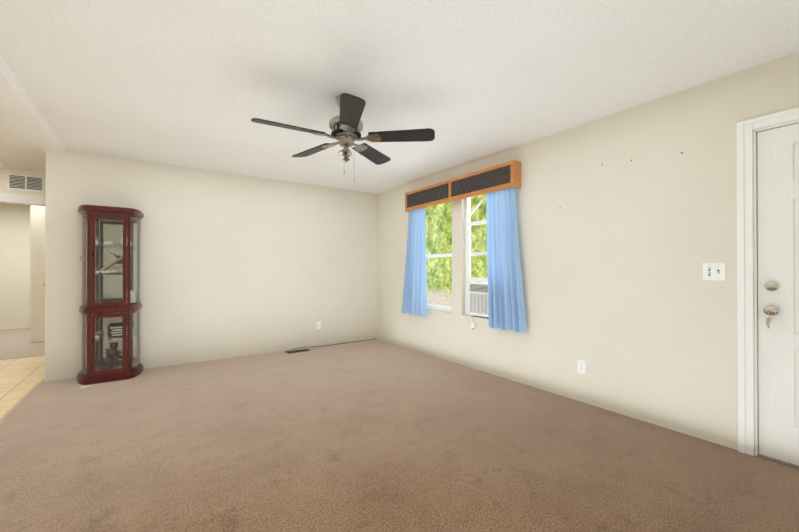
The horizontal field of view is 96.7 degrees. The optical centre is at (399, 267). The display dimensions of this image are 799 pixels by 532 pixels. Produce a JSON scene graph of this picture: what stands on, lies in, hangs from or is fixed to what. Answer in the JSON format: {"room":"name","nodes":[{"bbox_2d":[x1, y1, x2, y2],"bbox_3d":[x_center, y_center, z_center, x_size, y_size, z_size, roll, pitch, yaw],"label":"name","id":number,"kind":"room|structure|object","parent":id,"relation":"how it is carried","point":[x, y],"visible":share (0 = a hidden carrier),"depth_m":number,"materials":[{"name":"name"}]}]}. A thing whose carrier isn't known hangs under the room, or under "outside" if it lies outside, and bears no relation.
{"room":"living room","nodes":[
{"label":"living room","id":0,"kind":"room"},
{"bbox_2d":[0,204,30,329],"bbox_3d":[-6.213,-0.016,7.868,7.390,2.410,0.140,0,0,-35],"label":"wall","id":1,"kind":"structure","parent":0,"point":[14,266],"depth_m":6.90,"materials":[{"name":"paint"}]},
{"bbox_2d":[0,328,44,359],"bbox_3d":[-4.888,1.204,5.946,7.670,0.050,4.800,0,0,-35],"label":"floor","id":2,"kind":"structure","parent":0,"point":[15,343],"depth_m":5.38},
{"bbox_2d":[0,356,44,423],"bbox_3d":[-3.782,1.177,0.710,3.532,0.053,7.790,0,0,-35],"label":"floor","id":3,"kind":"structure","parent":0,"point":[21,379],"depth_m":3.73,"materials":[{"name":"beige"}]},
{"bbox_2d":[0,168,45,195],"bbox_3d":[-4.211,-0.030,4.973,7.390,2.410,0.100,0,0,-35],"label":"wall","id":4,"kind":"structure","parent":0,"point":[3,180],"depth_m":4.48,"materials":[{"name":"paint"}]},
{"bbox_2d":[0,192,44,205],"bbox_3d":[-5.074,0.119,4.366,1.440,2.105,0.116,0,0,-35],"label":"trim","id":5,"kind":"structure","parent":4,"relation":"attached to","point":[22,199],"depth_m":4.51,"materials":[{"name":"white wood"}]},
{"bbox_2d":[7,173,44,192],"bbox_3d":[-4.761,-1.085,4.526,0.340,0.205,0.017,0,0,-35],"label":"air vent","id":6,"kind":"object","parent":4,"relation":"in","point":[22,182],"visible":1,"depth_m":4.53,"materials":[{"name":"white plastic"}]},
{"bbox_2d":[30,205,44,341],"bbox_3d":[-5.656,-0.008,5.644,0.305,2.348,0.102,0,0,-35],"label":"hall door","id":7,"kind":"structure","parent":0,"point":[37,273],"depth_m":5.62,"materials":[{"name":"paint"}]},
{"bbox_2d":[45,151,376,381],"bbox_3d":[-2.046,-0.031,4.841,3.980,2.410,0.140,0,0,-35],"label":"wall","id":8,"kind":"structure","parent":0,"point":[234,265],"depth_m":4.56,"materials":[{"name":"paint"}]},
{"bbox_2d":[316,321,320,328],"bbox_3d":[-1.210,0.861,5.324,0.070,0.115,0.008,0,0,-35],"label":"electrical outlet","id":9,"kind":"object","parent":8,"relation":"attached to","point":[318,324],"visible":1,"depth_m":5.32,"materials":[{"name":"white plastic"}]},
{"bbox_2d":[0,339,798,531],"bbox_3d":[-0.246,1.186,2.329,4.150,0.050,6.430,0,0,-35],"label":"floor carpet","id":10,"kind":"object","parent":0,"point":[376,435],"visible":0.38,"depth_m":2.15,"materials":[{"name":"brown carpet"}]},
{"bbox_2d":[77,205,143,387],"bbox_3d":[-3.060,0.269,3.758,0.564,1.800,0.478,0,0,-35],"label":"curio cabinet","id":11,"kind":"object","parent":10,"relation":"on","point":[110,307],"visible":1,"depth_m":3.77,"materials":[{"name":"brown wood"}]},
{"bbox_2d":[286,349,309,353],"bbox_3d":[-1.427,1.170,4.995,0.310,0.009,0.116,0,0,-35],"label":"air vent register","id":12,"kind":"object","parent":10,"relation":"on","point":[296,351],"visible":1,"depth_m":4.96,"materials":[{"name":"brown"}]},
{"bbox_2d":[286,335,376,351],"bbox_3d":[-0.994,1.144,5.417,1.560,0.059,0.057,0,0,-38],"label":"cord","id":13,"kind":"object","parent":10,"relation":"on","point":[375,336],"visible":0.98,"depth_m":5.51,"materials":[{"name":"brown plastic"}]},
{"bbox_2d":[0,0,798,205],"bbox_3d":[-3.059,-1.294,3.314,7.670,0.100,11.230,0,0,-35],"label":"ceiling","id":14,"kind":"structure","parent":0,"point":[198,84],"depth_m":2.24,"materials":[{"name":"white paint"}]},
{"bbox_2d":[0,55,68,152],"bbox_3d":[-1.849,-1.237,1.196,0.200,0.037,6.090,0,0,-35],"label":"ceiling beam","id":15,"kind":"structure","parent":14,"relation":"attached to","point":[19,107],"depth_m":2.79,"materials":[{"name":"white paint"}]},
{"bbox_2d":[251,93,434,181],"bbox_3d":[-0.431,-0.934,2.610,1.228,0.626,1.256,0,0,-35],"label":"ceiling fan","id":16,"kind":"object","parent":14,"relation":"hanging from","point":[346,126],"visible":1,"depth_m":2.56,"materials":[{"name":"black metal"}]},
{"bbox_2d":[377,52,798,449],"bbox_3d":[1.420,-0.038,3.451,0.140,2.410,6.370,0,0,-35],"label":"wall","id":17,"kind":"structure","parent":0,"point":[630,306],"depth_m":2.80,"materials":[{"name":"paint"}]},
{"bbox_2d":[426,202,451,312],"bbox_3d":[0.507,-0.166,4.796,0.063,1.476,0.756,0,0,-35],"label":"window","id":18,"kind":"structure","parent":17,"relation":"in","point":[439,308],"depth_m":4.73,"materials":[{"name":"white plastic"}]},
{"bbox_2d":[405,160,520,211],"bbox_3d":[0.656,-0.936,4.331,0.119,0.265,1.860,0,0,-35],"label":"valance","id":19,"kind":"object","parent":17,"relation":"attached to","point":[506,175],"visible":1,"depth_m":4.05,"materials":[{"name":"brown wood"}]},
{"bbox_2d":[402,207,426,316],"bbox_3d":[0.201,-0.184,4.968,0.067,1.702,0.541,0,0,-35],"label":"curtain","id":20,"kind":"object","parent":19,"relation":"hanging from","point":[414,301],"visible":0.88,"depth_m":4.92,"materials":[{"name":"blue fabric"}]},
{"bbox_2d":[486,187,526,332],"bbox_3d":[1.088,-0.196,3.686,0.068,1.692,0.506,0,0,-35],"label":"curtain","id":21,"kind":"object","parent":19,"relation":"hanging from","point":[506,306],"visible":0.92,"depth_m":3.68,"materials":[{"name":"blue fabric"}]},
{"bbox_2d":[465,195,488,317],"bbox_3d":[1.037,-0.170,4.032,0.060,1.476,0.756,0,0,-35],"label":"window","id":22,"kind":"structure","parent":17,"relation":"in","point":[469,224],"depth_m":4.29,"materials":[{"name":"white plastic"}]},
{"bbox_2d":[469,282,488,328],"bbox_3d":[1.119,0.440,4.095,0.460,0.539,0.475,0,0,-35],"label":"air conditioner unit","id":23,"kind":"object","parent":22,"relation":"in","point":[478,298],"visible":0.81,"depth_m":4.04,"materials":[{"name":"white plastic"}]},
{"bbox_2d":[578,359,585,373],"bbox_3d":[1.581,0.858,3.083,0.008,0.115,0.070,0,0,-35],"label":"electrical outlet","id":24,"kind":"object","parent":17,"relation":"attached to","point":[582,366],"visible":1,"depth_m":3.08,"materials":[{"name":"white plastic"}]},
{"bbox_2d":[703,263,725,280],"bbox_3d":[2.081,0.025,2.354,0.019,0.116,0.116,0,0,-35],"label":"switch plate","id":25,"kind":"object","parent":17,"relation":"attached to","point":[714,271],"visible":1,"depth_m":2.35,"materials":[{"name":"white plastic"}]},
{"bbox_2d":[736,107,798,468],"bbox_3d":[2.515,0.117,1.849,0.161,2.083,1.090,0,0,-35],"label":"door frame","id":26,"kind":"structure","parent":17,"relation":"attached to","point":[747,290],"depth_m":2.21,"materials":[{"name":"white wood"}]},
{"bbox_2d":[757,123,798,465],"bbox_3d":[2.469,0.152,1.817,0.118,1.989,0.916,0,0,-35],"label":"entry door","id":27,"kind":"structure","parent":17,"relation":"in","point":[778,256],"depth_m":2.13,"materials":[{"name":"paint"}]},
{"label":"outside","id":28,"kind":"structure","parent":0,"visible":0},
{"bbox_2d":[426,194,486,306],"bbox_3d":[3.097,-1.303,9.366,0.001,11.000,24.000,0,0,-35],"label":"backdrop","id":29,"kind":"structure","parent":28,"point":[444,248],"depth_m":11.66,"materials":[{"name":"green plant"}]}
]}

